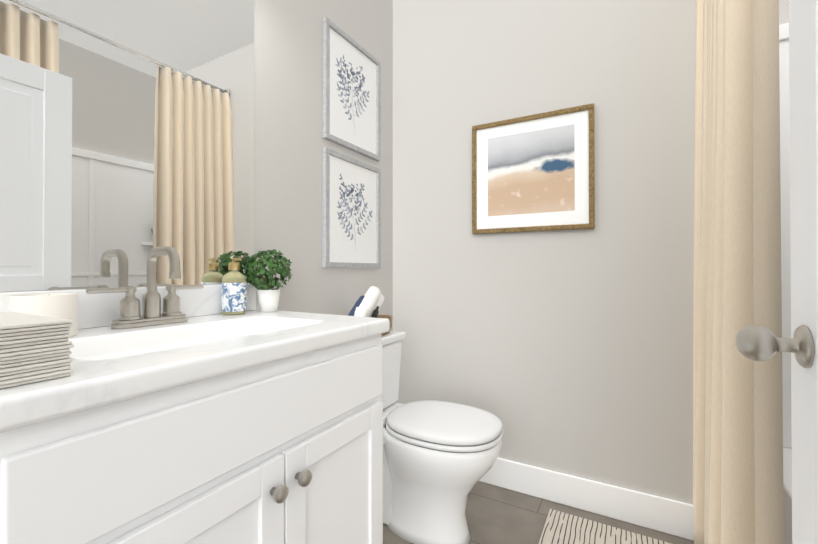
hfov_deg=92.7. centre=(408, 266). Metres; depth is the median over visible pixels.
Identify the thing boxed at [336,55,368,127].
art
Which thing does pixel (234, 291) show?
soap bottle
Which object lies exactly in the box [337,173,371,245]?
art
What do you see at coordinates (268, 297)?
potted plant
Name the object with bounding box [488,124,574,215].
art
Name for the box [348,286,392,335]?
basket
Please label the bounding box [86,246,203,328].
faucet
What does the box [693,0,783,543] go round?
shower curtain
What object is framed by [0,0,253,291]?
mirror
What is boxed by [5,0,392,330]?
wall
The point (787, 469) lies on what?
bathtub
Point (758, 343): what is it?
door
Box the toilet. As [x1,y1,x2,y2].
[381,331,503,543]
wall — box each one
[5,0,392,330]
[393,0,791,504]
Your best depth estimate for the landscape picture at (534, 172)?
1.81 m
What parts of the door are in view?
knob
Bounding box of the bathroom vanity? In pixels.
[0,246,389,543]
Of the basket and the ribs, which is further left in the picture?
the basket
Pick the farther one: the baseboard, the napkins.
the baseboard
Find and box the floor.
[383,481,693,543]
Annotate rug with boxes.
[538,509,670,543]
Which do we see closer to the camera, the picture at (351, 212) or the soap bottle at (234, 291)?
the soap bottle at (234, 291)
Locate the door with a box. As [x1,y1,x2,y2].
[736,0,817,543]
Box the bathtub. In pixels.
[783,447,791,543]
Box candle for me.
[9,293,77,336]
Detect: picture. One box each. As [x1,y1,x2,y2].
[322,17,380,161]
[322,147,380,267]
[472,103,594,233]
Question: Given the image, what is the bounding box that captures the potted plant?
[243,249,292,311]
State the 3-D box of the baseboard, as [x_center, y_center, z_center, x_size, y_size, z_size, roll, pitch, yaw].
[0.581,0.997,1.810,1.553,0.135,0.014,0,0,29]
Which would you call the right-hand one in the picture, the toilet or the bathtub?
the bathtub
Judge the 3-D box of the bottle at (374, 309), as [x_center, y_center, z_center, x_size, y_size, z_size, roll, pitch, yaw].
[-0.158,0.228,1.771,0.026,0.092,0.072,0,0,29]
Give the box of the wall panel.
[779,39,791,447]
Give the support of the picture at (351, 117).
attached to the wall at (290, 142)
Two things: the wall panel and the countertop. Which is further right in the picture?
the wall panel
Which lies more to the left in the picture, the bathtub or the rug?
the rug
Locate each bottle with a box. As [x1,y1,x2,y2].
[221,258,246,314]
[371,306,378,317]
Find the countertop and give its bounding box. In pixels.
[0,309,389,432]
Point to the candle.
(60, 305)
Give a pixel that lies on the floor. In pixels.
(497, 514)
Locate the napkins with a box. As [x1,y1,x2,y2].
[0,312,73,388]
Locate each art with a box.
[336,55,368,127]
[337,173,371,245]
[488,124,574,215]
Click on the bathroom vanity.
(180, 414)
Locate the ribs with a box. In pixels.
[779,23,788,40]
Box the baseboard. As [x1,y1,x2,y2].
[479,457,693,540]
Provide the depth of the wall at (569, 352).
1.76 m

